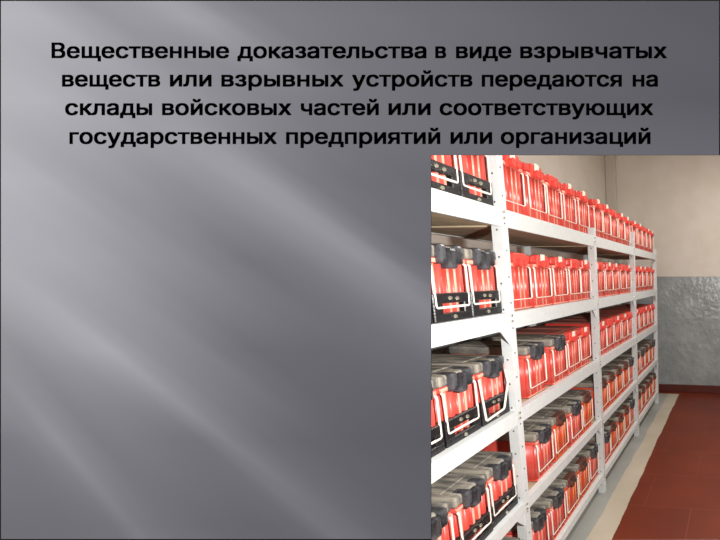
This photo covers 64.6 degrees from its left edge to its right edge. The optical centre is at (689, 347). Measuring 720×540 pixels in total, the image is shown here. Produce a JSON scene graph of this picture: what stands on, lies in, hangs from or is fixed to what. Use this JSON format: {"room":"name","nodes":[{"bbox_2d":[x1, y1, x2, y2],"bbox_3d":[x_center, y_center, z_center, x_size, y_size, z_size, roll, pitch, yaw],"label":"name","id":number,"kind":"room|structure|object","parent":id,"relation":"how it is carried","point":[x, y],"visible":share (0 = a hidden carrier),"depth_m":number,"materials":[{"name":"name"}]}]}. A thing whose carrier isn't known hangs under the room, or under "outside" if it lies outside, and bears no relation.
{"room":"storage room","nodes":[
{"label":"storage room","id":0,"kind":"room"},
{"bbox_2d":[0,0,719,539],"bbox_3d":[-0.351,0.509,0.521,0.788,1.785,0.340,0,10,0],"label":"slide background","id":1,"kind":"object","parent":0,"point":[215,215],"visible":1,"depth_m":0.42,"materials":[{"name":"grey"}]},
{"bbox_2d":[431,155,609,353],"bbox_3d":[-1.464,-0.319,1.556,0.120,3.050,7.060,1,10,6],"label":"wall","id":2,"kind":"structure","parent":0,"point":[586,173],"depth_m":3.60,"materials":[{"name":"paint"}]},
{"bbox_2d":[565,391,719,539],"bbox_3d":[0.186,1.273,1.658,3.440,0.120,7.300,1,10,6],"label":"floor","id":3,"kind":"structure","parent":0,"point":[664,483],"depth_m":2.91,"materials":[{"name":"red tile"}]},
{"bbox_2d":[431,155,658,539],"bbox_3d":[-0.820,-0.050,2.603,0.467,2.150,4.046,1,10,6],"label":"storage rack","id":4,"kind":"object","parent":3,"relation":"on","point":[452,215],"visible":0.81,"depth_m":1.72,"materials":[{"name":"white metal"}]},
{"bbox_2d":[431,379,444,457],"bbox_3d":[-0.957,0.219,1.157,0.390,0.236,0.176,1,10,6],"label":"case","id":5,"kind":"object","parent":4,"relation":"on","point":[437,436],"visible":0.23,"depth_m":1.20,"materials":[{"name":"red plastic"}]},
{"bbox_2d":[431,501,454,539],"bbox_3d":[-0.957,0.621,1.231,0.390,0.236,0.176,1,10,7],"label":"case","id":6,"kind":"object","parent":4,"relation":"on","point":[440,510],"visible":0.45,"depth_m":1.23,"materials":[{"name":"red plastic"}]},
{"bbox_2d":[431,155,460,195],"bbox_3d":[-0.930,-0.591,1.196,0.390,0.236,0.176,1,10,6],"label":"case","id":7,"kind":"object","parent":4,"relation":"on","point":[444,177],"visible":0.22,"depth_m":1.22,"materials":[{"name":"red plastic"}]},
{"bbox_2d":[431,243,471,322],"bbox_3d":[-0.931,-0.207,1.264,0.390,0.236,0.176,1,10,6],"label":"case","id":8,"kind":"object","parent":4,"relation":"on","point":[449,301],"visible":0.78,"depth_m":1.24,"materials":[{"name":"red plastic"}]},
{"bbox_2d":[431,365,480,447],"bbox_3d":[-0.938,0.187,1.336,0.390,0.236,0.176,1,10,6],"label":"case","id":9,"kind":"object","parent":4,"relation":"on","point":[460,418],"visible":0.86,"depth_m":1.30,"materials":[{"name":"red plastic"}]},
{"bbox_2d":[431,472,492,539],"bbox_3d":[-0.930,0.589,1.407,0.390,0.236,0.176,1,10,6],"label":"case","id":10,"kind":"object","parent":4,"relation":"on","point":[465,492],"visible":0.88,"depth_m":1.37,"materials":[{"name":"red plastic"}]},
{"bbox_2d":[431,354,509,426],"bbox_3d":[-0.918,0.154,1.517,0.390,0.236,0.176,1,10,6],"label":"case","id":11,"kind":"object","parent":4,"relation":"on","point":[493,401],"visible":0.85,"depth_m":1.48,"materials":[{"name":"red plastic"}]},
{"bbox_2d":[451,155,493,205],"bbox_3d":[-0.914,-0.623,1.377,0.390,0.236,0.176,1,10,6],"label":"case","id":12,"kind":"object","parent":4,"relation":"on","point":[474,185],"visible":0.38,"depth_m":1.36,"materials":[{"name":"red plastic"}]},
{"bbox_2d":[462,248,501,316],"bbox_3d":[-0.916,-0.240,1.447,0.390,0.236,0.176,1,10,6],"label":"case","id":13,"kind":"object","parent":4,"relation":"on","point":[485,300],"visible":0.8,"depth_m":1.41,"materials":[{"name":"red plastic"}]},
{"bbox_2d":[450,451,517,527],"bbox_3d":[-0.917,0.557,1.590,0.390,0.236,0.176,1,10,7],"label":"case","id":14,"kind":"object","parent":4,"relation":"on","point":[497,466],"visible":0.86,"depth_m":1.55,"materials":[{"name":"red plastic"}]},
{"bbox_2d":[449,340,546,398],"bbox_3d":[-0.880,0.095,1.847,0.390,0.236,0.176,1,10,6],"label":"case","id":15,"kind":"object","parent":4,"relation":"on","point":[530,353],"visible":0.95,"depth_m":1.77,"materials":[{"name":"red plastic"}]},
{"bbox_2d":[484,155,525,214],"bbox_3d":[-0.890,-0.668,1.621,0.390,0.238,0.176,1,10,6],"label":"case","id":16,"kind":"object","parent":4,"relation":"on","point":[512,166],"visible":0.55,"depth_m":1.61,"materials":[{"name":"red plastic"}]},
{"bbox_2d":[501,536,519,539],"bbox_3d":[-0.913,0.943,1.659,0.390,0.236,0.176,1,10,7],"label":"case","id":17,"kind":"object","parent":4,"relation":"on","point":[504,537],"visible":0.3,"depth_m":1.70,"materials":[{"name":"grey plastic"}]},
{"bbox_2d":[493,252,532,309],"bbox_3d":[-0.889,-0.283,1.691,0.390,0.236,0.176,1,10,7],"label":"case","id":18,"kind":"object","parent":4,"relation":"on","point":[519,261],"visible":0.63,"depth_m":1.67,"materials":[{"name":"red plastic"}]},
{"bbox_2d":[480,421,553,481],"bbox_3d":[-0.874,0.496,1.926,0.390,0.236,0.176,1,10,6],"label":"case","id":19,"kind":"object","parent":4,"relation":"on","point":[537,435],"visible":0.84,"depth_m":1.85,"materials":[{"name":"red plastic"}]},
{"bbox_2d":[481,334,567,384],"bbox_3d":[-0.849,0.056,2.064,0.390,0.236,0.176,1,10,6],"label":"case","id":20,"kind":"object","parent":4,"relation":"on","point":[554,345],"visible":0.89,"depth_m":1.99,"materials":[{"name":"red plastic"}]},
{"bbox_2d":[505,504,549,539],"bbox_3d":[-0.889,0.900,1.900,0.390,0.236,0.176,1,10,6],"label":"case","id":21,"kind":"object","parent":4,"relation":"on","point":[538,513],"visible":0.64,"depth_m":1.87,"materials":[{"name":"red plastic"}]},
{"bbox_2d":[520,162,546,220],"bbox_3d":[-0.866,-0.701,1.803,0.390,0.238,0.176,1,10,6],"label":"case","id":22,"kind":"object","parent":4,"relation":"on","point":[533,175],"visible":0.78,"depth_m":1.75,"materials":[{"name":"red plastic"}]},
{"bbox_2d":[527,254,552,306],"bbox_3d":[-0.864,-0.317,1.873,0.390,0.238,0.176,1,10,6],"label":"case","id":23,"kind":"object","parent":4,"relation":"on","point":[539,264],"visible":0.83,"depth_m":1.82,"materials":[{"name":"red plastic"}]},
{"bbox_2d":[524,409,568,462],"bbox_3d":[-0.859,0.462,2.117,0.390,0.236,0.176,1,10,6],"label":"case","id":24,"kind":"object","parent":4,"relation":"on","point":[557,417],"visible":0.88,"depth_m":2.07,"materials":[{"name":"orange plastic"}]},
{"bbox_2d":[516,329,579,375],"bbox_3d":[-0.834,0.021,2.256,0.390,0.238,0.176,1,10,6],"label":"case","id":25,"kind":"object","parent":4,"relation":"on","point":[571,336],"visible":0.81,"depth_m":2.21,"materials":[{"name":"red plastic"}]},
{"bbox_2d":[533,485,565,539],"bbox_3d":[-0.862,0.867,2.084,0.390,0.236,0.176,1,10,6],"label":"case","id":26,"kind":"object","parent":4,"relation":"on","point":[553,496],"visible":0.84,"depth_m":2.04,"materials":[{"name":"red plastic"}]},
{"bbox_2d":[542,174,562,225],"bbox_3d":[-0.850,-0.733,1.990,0.390,0.236,0.176,1,10,6],"label":"case","id":27,"kind":"object","parent":4,"relation":"on","point":[552,185],"visible":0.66,"depth_m":1.95,"materials":[{"name":"red plastic"}]},
{"bbox_2d":[520,326,590,367],"bbox_3d":[-0.815,-0.012,2.438,0.390,0.238,0.176,1,10,6],"label":"case","id":28,"kind":"object","parent":4,"relation":"on","point":[583,331],"visible":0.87,"depth_m":2.39,"materials":[{"name":"red plastic"}]},
{"bbox_2d":[548,257,567,304],"bbox_3d":[-0.843,-0.350,2.057,0.390,0.238,0.176,1,10,6],"label":"case","id":29,"kind":"object","parent":4,"relation":"on","point":[557,264],"visible":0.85,"depth_m":2.01,"materials":[{"name":"red plastic"}]},
{"bbox_2d":[542,398,582,446],"bbox_3d":[-0.831,0.429,2.304,0.390,0.236,0.176,1,10,6],"label":"case","id":30,"kind":"object","parent":4,"relation":"on","point":[572,407],"visible":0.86,"depth_m":2.25,"materials":[{"name":"red plastic"}]},
{"bbox_2d":[550,468,578,521],"bbox_3d":[-0.845,0.834,2.269,0.390,0.236,0.176,1,10,6],"label":"case","id":31,"kind":"object","parent":4,"relation":"on","point":[568,478],"visible":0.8,"depth_m":2.22,"materials":[{"name":"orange plastic"}]},
{"bbox_2d":[559,183,576,229],"bbox_3d":[-0.830,-0.767,2.171,0.390,0.238,0.176,1,10,6],"label":"case","id":32,"kind":"object","parent":4,"relation":"on","point":[568,195],"visible":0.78,"depth_m":2.13,"materials":[{"name":"red plastic"}]},
{"bbox_2d":[564,259,581,301],"bbox_3d":[-0.822,-0.382,2.239,0.390,0.236,0.176,1,10,6],"label":"case","id":33,"kind":"object","parent":4,"relation":"on","point":[572,265],"visible":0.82,"depth_m":2.20,"materials":[{"name":"red plastic"}]},
{"bbox_2d":[558,389,592,433],"bbox_3d":[-0.815,0.395,2.492,0.390,0.236,0.176,1,10,7],"label":"case","id":34,"kind":"object","parent":4,"relation":"on","point":[585,396],"visible":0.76,"depth_m":2.44,"materials":[{"name":"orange plastic"}]},
{"bbox_2d":[545,320,606,357],"bbox_3d":[-0.775,-0.066,2.737,0.390,0.238,0.176,1,10,6],"label":"case","id":35,"kind":"object","parent":4,"relation":"on","point":[560,322],"visible":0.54,"depth_m":2.67,"materials":[{"name":"red plastic"}]},
{"bbox_2d":[565,454,589,502],"bbox_3d":[-0.829,0.801,2.455,0.390,0.236,0.176,1,10,7],"label":"case","id":36,"kind":"object","parent":4,"relation":"on","point":[579,462],"visible":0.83,"depth_m":2.42,"materials":[{"name":"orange plastic"}]},
{"bbox_2d":[573,191,589,233],"bbox_3d":[-0.803,-0.800,2.358,0.390,0.238,0.176,1,10,7],"label":"case","id":37,"kind":"object","parent":4,"relation":"on","point":[581,198],"visible":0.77,"depth_m":2.31,"materials":[{"name":"red plastic"}]},
{"bbox_2d":[578,260,591,299],"bbox_3d":[-0.810,-0.416,2.427,0.390,0.238,0.176,1,10,7],"label":"case","id":38,"kind":"object","parent":4,"relation":"on","point":[584,264],"visible":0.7,"depth_m":2.40,"materials":[{"name":"red plastic"}]},
{"bbox_2d":[557,318,613,351],"bbox_3d":[-0.762,-0.098,2.921,0.390,0.236,0.176,1,10,5],"label":"case","id":39,"kind":"object","parent":4,"relation":"on","point":[609,321],"visible":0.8,"depth_m":2.89,"materials":[{"name":"red plastic"}]},
{"bbox_2d":[578,442,598,485],"bbox_3d":[-0.810,0.768,2.636,0.390,0.236,0.176,1,10,6],"label":"case","id":40,"kind":"object","parent":4,"relation":"on","point":[590,449],"visible":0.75,"depth_m":2.59,"materials":[{"name":"red plastic"}]},
{"bbox_2d":[571,377,607,414],"bbox_3d":[-0.783,0.338,2.809,0.390,0.236,0.176,1,10,6],"label":"case","id":41,"kind":"object","parent":4,"relation":"on","point":[587,383],"visible":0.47,"depth_m":2.73,"materials":[{"name":"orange plastic"}]},
{"bbox_2d":[568,315,620,347],"bbox_3d":[-0.741,-0.132,3.107,0.390,0.238,0.176,1,10,6],"label":"case","id":42,"kind":"object","parent":4,"relation":"on","point":[616,319],"visible":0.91,"depth_m":3.06,"materials":[{"name":"red plastic"}]},
{"bbox_2d":[587,199,602,237],"bbox_3d":[-0.774,-0.843,2.596,0.390,0.238,0.176,1,10,6],"label":"case","id":43,"kind":"object","parent":4,"relation":"on","point":[595,207],"visible":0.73,"depth_m":2.53,"materials":[{"name":"red plastic"}]},
{"bbox_2d":[588,262,604,297],"bbox_3d":[-0.774,-0.459,2.667,0.390,0.236,0.176,1,10,6],"label":"case","id":44,"kind":"object","parent":4,"relation":"on","point":[600,266],"visible":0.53,"depth_m":2.66,"materials":[{"name":"red plastic"}]},
{"bbox_2d":[588,429,610,467],"bbox_3d":[-0.777,0.725,2.878,0.390,0.236,0.176,1,10,6],"label":"case","id":45,"kind":"object","parent":4,"relation":"on","point":[607,435],"visible":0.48,"depth_m":2.85,"materials":[{"name":"red plastic"}]},
{"bbox_2d":[588,371,615,406],"bbox_3d":[-0.761,0.305,2.994,0.390,0.236,0.176,1,10,6],"label":"case","id":46,"kind":"object","parent":4,"relation":"on","point":[609,375],"visible":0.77,"depth_m":2.95,"materials":[{"name":"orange plastic"}]},
{"bbox_2d":[581,313,627,343],"bbox_3d":[-0.715,-0.165,3.291,0.390,0.238,0.176,1,10,6],"label":"case","id":47,"kind":"object","parent":4,"relation":"on","point":[623,317],"visible":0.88,"depth_m":3.23,"materials":[{"name":"red plastic"}]},
{"bbox_2d":[600,204,610,239],"bbox_3d":[-0.757,-0.876,2.782,0.390,0.238,0.176,1,10,6],"label":"case","id":48,"kind":"object","parent":4,"relation":"on","point":[605,209],"visible":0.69,"depth_m":2.74,"materials":[{"name":"red plastic"}]},
{"bbox_2d":[603,262,613,296],"bbox_3d":[-0.753,-0.492,2.852,0.390,0.238,0.176,1,10,6],"label":"case","id":49,"kind":"object","parent":4,"relation":"on","point":[608,268],"visible":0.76,"depth_m":2.81,"materials":[{"name":"red plastic"}]},
{"bbox_2d":[604,419,617,455],"bbox_3d":[-0.763,0.692,3.064,0.390,0.236,0.176,1,10,6],"label":"case","id":50,"kind":"object","parent":4,"relation":"on","point":[610,424],"visible":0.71,"depth_m":3.03,"materials":[{"name":"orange plastic"}]},
{"bbox_2d":[589,311,632,339],"bbox_3d":[-0.699,-0.197,3.476,0.390,0.236,0.176,1,10,7],"label":"case","id":51,"kind":"object","parent":4,"relation":"on","point":[629,314],"visible":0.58,"depth_m":3.44,"materials":[{"name":"red plastic"}]},
{"bbox_2d":[601,365,622,398],"bbox_3d":[-0.740,0.272,3.177,0.390,0.236,0.176,1,10,6],"label":"case","id":52,"kind":"object","parent":4,"relation":"on","point":[617,369],"visible":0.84,"depth_m":3.13,"materials":[{"name":"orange plastic"}]},
{"bbox_2d":[609,209,617,241],"bbox_3d":[-0.741,-0.909,2.969,0.390,0.236,0.176,1,10,7],"label":"case","id":53,"kind":"object","parent":4,"relation":"on","point":[613,214],"visible":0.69,"depth_m":2.94,"materials":[{"name":"red plastic"}]},
{"bbox_2d":[611,263,619,294],"bbox_3d":[-0.742,-0.525,3.035,0.390,0.238,0.176,1,10,6],"label":"case","id":54,"kind":"object","parent":4,"relation":"on","point":[615,270],"visible":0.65,"depth_m":3.02,"materials":[{"name":"red plastic"}]},
{"bbox_2d":[608,411,624,445],"bbox_3d":[-0.738,0.659,3.247,0.390,0.236,0.176,1,10,6],"label":"case","id":55,"kind":"object","parent":4,"relation":"on","point":[618,416],"visible":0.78,"depth_m":3.20,"materials":[{"name":"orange plastic"}]},
{"bbox_2d":[606,361,628,391],"bbox_3d":[-0.716,0.239,3.363,0.390,0.236,0.176,1,10,6],"label":"case","id":56,"kind":"object","parent":4,"relation":"on","point":[624,365],"visible":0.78,"depth_m":3.31,"materials":[{"name":"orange plastic"}]},
{"bbox_2d":[599,309,638,333],"bbox_3d":[-0.674,-0.241,3.717,0.390,0.238,0.176,1,10,6],"label":"case","id":57,"kind":"object","parent":4,"relation":"on","point":[624,310],"visible":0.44,"depth_m":3.72,"materials":[{"name":"red plastic"}]},
{"bbox_2d":[616,213,624,243],"bbox_3d":[-0.717,-0.943,3.152,0.390,0.238,0.176,1,10,7],"label":"case","id":58,"kind":"object","parent":4,"relation":"on","point":[620,217],"visible":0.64,"depth_m":3.10,"materials":[{"name":"red plastic"}]},
{"bbox_2d":[617,264,626,293],"bbox_3d":[-0.715,-0.558,3.220,0.390,0.236,0.176,1,10,6],"label":"case","id":59,"kind":"object","parent":4,"relation":"on","point":[622,268],"visible":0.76,"depth_m":3.17,"materials":[{"name":"red plastic"}]},
{"bbox_2d":[616,404,629,436],"bbox_3d":[-0.719,0.626,3.430,0.390,0.236,0.176,1,10,5],"label":"case","id":60,"kind":"object","parent":4,"relation":"on","point":[624,408],"visible":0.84,"depth_m":3.39,"materials":[{"name":"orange plastic"}]},
{"bbox_2d":[612,356,633,385],"bbox_3d":[-0.700,0.206,3.546,0.390,0.236,0.176,1,10,6],"label":"case","id":61,"kind":"object","parent":4,"relation":"on","point":[630,360],"visible":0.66,"depth_m":3.50,"materials":[{"name":"red plastic"}]},
{"bbox_2d":[605,308,643,332],"bbox_3d":[-0.652,-0.273,3.901,0.390,0.236,0.176,1,10,6],"label":"case","id":62,"kind":"object","parent":4,"relation":"on","point":[640,310],"visible":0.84,"depth_m":3.84,"materials":[{"name":"red plastic"}]},
{"bbox_2d":[623,217,630,245],"bbox_3d":[-0.700,-0.976,3.336,0.390,0.238,0.176,1,10,6],"label":"case","id":63,"kind":"object","parent":4,"relation":"on","point":[627,222],"visible":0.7,"depth_m":3.31,"materials":[{"name":"red plastic"}]},
{"bbox_2d":[622,398,634,427],"bbox_3d":[-0.701,0.593,3.616,0.390,0.236,0.176,1,10,6],"label":"case","id":64,"kind":"object","parent":4,"relation":"on","point":[629,401],"visible":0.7,"depth_m":3.58,"materials":[{"name":"red plastic"}]},
{"bbox_2d":[609,306,647,329],"bbox_3d":[-0.630,-0.307,4.085,0.390,0.238,0.176,1,10,6],"label":"case","id":65,"kind":"object","parent":4,"relation":"on","point":[645,309],"visible":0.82,"depth_m":4.05,"materials":[{"name":"red plastic"}]},
{"bbox_2d":[625,265,631,292],"bbox_3d":[-0.701,-0.592,3.405,0.390,0.238,0.176,1,10,6],"label":"case","id":66,"kind":"object","parent":4,"relation":"on","point":[628,268],"visible":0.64,"depth_m":3.38,"materials":[{"name":"red plastic"}]},
{"bbox_2d":[619,351,639,374],"bbox_3d":[-0.674,0.162,3.791,0.390,0.236,0.176,1,10,7],"label":"case","id":67,"kind":"object","parent":4,"relation":"on","point":[626,353],"visible":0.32,"depth_m":3.76,"materials":[{"name":"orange plastic"}]},
{"bbox_2d":[629,221,636,247],"bbox_3d":[-0.675,-1.019,3.578,0.390,0.238,0.176,1,10,6],"label":"case","id":68,"kind":"object","parent":4,"relation":"on","point":[633,226],"visible":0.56,"depth_m":3.52,"materials":[{"name":"red plastic"}]},
{"bbox_2d":[627,391,641,414],"bbox_3d":[-0.668,0.549,3.857,0.390,0.236,0.176,1,10,6],"label":"case","id":69,"kind":"object","parent":4,"relation":"on","point":[639,392],"visible":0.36,"depth_m":3.83,"materials":[{"name":"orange plastic"}]},
{"bbox_2d":[618,305,651,327],"bbox_3d":[-0.604,-0.340,4.268,0.390,0.238,0.176,1,10,6],"label":"case","id":70,"kind":"object","parent":4,"relation":"on","point":[649,308],"visible":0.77,"depth_m":4.24,"materials":[{"name":"red plastic"}]},
{"bbox_2d":[626,348,644,373],"bbox_3d":[-0.649,0.130,3.971,0.390,0.236,0.176,1,10,6],"label":"case","id":71,"kind":"object","parent":4,"relation":"on","point":[641,351],"visible":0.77,"depth_m":3.93,"materials":[{"name":"red plastic"}]},
{"bbox_2d":[635,266,638,291],"bbox_3d":[-0.665,-0.634,3.645,0.390,0.236,0.176,1,10,6],"label":"case","id":72,"kind":"object","parent":4,"relation":"on","point":[636,267],"visible":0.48,"depth_m":3.66,"materials":[{"name":"red plastic"}]},
{"bbox_2d":[621,304,654,325],"bbox_3d":[-0.588,-0.372,4.451,0.390,0.236,0.176,1,10,6],"label":"case","id":73,"kind":"object","parent":4,"relation":"on","point":[652,305],"visible":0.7,"depth_m":4.42,"materials":[{"name":"red plastic"}]},
{"bbox_2d":[636,224,641,248],"bbox_3d":[-0.650,-1.052,3.760,0.390,0.238,0.176,1,10,6],"label":"case","id":74,"kind":"object","parent":4,"relation":"on","point":[639,228],"visible":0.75,"depth_m":3.72,"materials":[{"name":"red plastic"}]},
{"bbox_2d":[631,345,648,369],"bbox_3d":[-0.628,0.096,4.158,0.390,0.236,0.176,1,10,6],"label":"case","id":75,"kind":"object","parent":4,"relation":"on","point":[645,347],"visible":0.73,"depth_m":4.12,"materials":[{"name":"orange plastic"}]},
{"bbox_2d":[637,266,642,290],"bbox_3d":[-0.653,-0.668,3.832,0.390,0.238,0.176,1,10,6],"label":"case","id":76,"kind":"object","parent":4,"relation":"on","point":[640,286],"visible":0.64,"depth_m":3.82,"materials":[{"name":"red plastic"}]},
{"bbox_2d":[638,385,645,411],"bbox_3d":[-0.647,0.516,4.041,0.390,0.236,0.176,1,10,6],"label":"case","id":77,"kind":"object","parent":4,"relation":"on","point":[641,388],"visible":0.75,"depth_m":4.01,"materials":[{"name":"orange plastic"}]},
{"bbox_2d":[641,267,646,290],"bbox_3d":[-0.633,-0.701,4.016,0.390,0.238,0.176,1,10,7],"label":"case","id":78,"kind":"object","parent":4,"relation":"on","point":[643,268],"visible":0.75,"depth_m":3.99,"materials":[{"name":"red plastic"}]},
{"bbox_2d":[641,226,646,249],"bbox_3d":[-0.629,-1.084,3.945,0.390,0.236,0.176,1,10,6],"label":"case","id":79,"kind":"object","parent":4,"relation":"on","point":[643,230],"visible":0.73,"depth_m":3.90,"materials":[{"name":"red plastic"}]},
{"bbox_2d":[639,381,649,405],"bbox_3d":[-0.626,0.483,4.224,0.390,0.236,0.176,1,10,6],"label":"case","id":80,"kind":"object","parent":4,"relation":"on","point":[646,384],"visible":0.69,"depth_m":4.18,"materials":[{"name":"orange plastic"}]},
{"bbox_2d":[637,342,652,365],"bbox_3d":[-0.605,0.063,4.342,0.390,0.236,0.176,1,10,7],"label":"case","id":81,"kind":"object","parent":4,"relation":"on","point":[649,344],"visible":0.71,"depth_m":4.29,"materials":[{"name":"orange plastic"}]},
{"bbox_2d":[639,339,654,360],"bbox_3d":[-0.593,0.030,4.526,0.390,0.236,0.176,1,10,6],"label":"case","id":82,"kind":"object","parent":4,"relation":"on","point":[642,340],"visible":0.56,"depth_m":4.48,"materials":[{"name":"red plastic"}]},
{"bbox_2d":[642,376,652,399],"bbox_3d":[-0.610,0.450,4.410,0.390,0.236,0.176,1,10,6],"label":"case","id":83,"kind":"object","parent":4,"relation":"on","point":[647,378],"visible":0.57,"depth_m":4.37,"materials":[{"name":"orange plastic"}]},
{"bbox_2d":[645,228,649,251],"bbox_3d":[-0.609,-1.118,4.128,0.390,0.238,0.176,1,10,6],"label":"case","id":84,"kind":"object","parent":4,"relation":"on","point":[647,235],"visible":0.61,"depth_m":4.06,"materials":[{"name":"red plastic"}]},
{"bbox_2d":[645,267,650,289],"bbox_3d":[-0.606,-0.733,4.199,0.390,0.236,0.176,1,10,7],"label":"case","id":85,"kind":"object","parent":4,"relation":"on","point":[648,269],"visible":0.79,"depth_m":4.15,"materials":[{"name":"red plastic"}]},
{"bbox_2d":[646,372,655,395],"bbox_3d":[-0.585,0.417,4.592,0.390,0.236,0.176,1,10,6],"label":"case","id":86,"kind":"object","parent":4,"relation":"on","point":[652,374],"visible":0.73,"depth_m":4.53,"materials":[{"name":"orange plastic"}]},
{"bbox_2d":[649,231,653,252],"bbox_3d":[-0.589,-1.151,4.314,0.390,0.238,0.176,1,10,6],"label":"case","id":87,"kind":"object","parent":4,"relation":"on","point":[651,241],"visible":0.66,"depth_m":4.30,"materials":[{"name":"red plastic"}]},
{"bbox_2d":[650,268,654,288],"bbox_3d":[-0.588,-0.767,4.382,0.390,0.238,0.176,1,10,6],"label":"case","id":88,"kind":"object","parent":4,"relation":"on","point":[652,269],"visible":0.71,"depth_m":4.32,"materials":[{"name":"red plastic"}]},
{"bbox_2d":[616,155,719,385],"bbox_3d":[0.576,-0.917,4.891,3.440,3.050,0.120,1,10,6],"label":"wall","id":89,"kind":"structure","parent":0,"point":[676,197],"depth_m":4.85,"materials":[{"name":"paint"}]},
{"bbox_2d":[604,155,617,306],"bbox_3d":[-0.959,-0.931,4.972,0.130,3.050,0.050,1,10,6],"label":"trim","id":90,"kind":"structure","parent":89,"relation":"attached to","point":[610,160],"depth_m":4.76,"materials":[{"name":"paint"}]},
{"bbox_2d":[659,384,719,392],"bbox_3d":[0.633,0.548,5.077,3.070,0.100,0.018,1,10,6],"label":"baseboard","id":91,"kind":"structure","parent":89,"relation":"attached to","point":[662,387],"depth_m":5.14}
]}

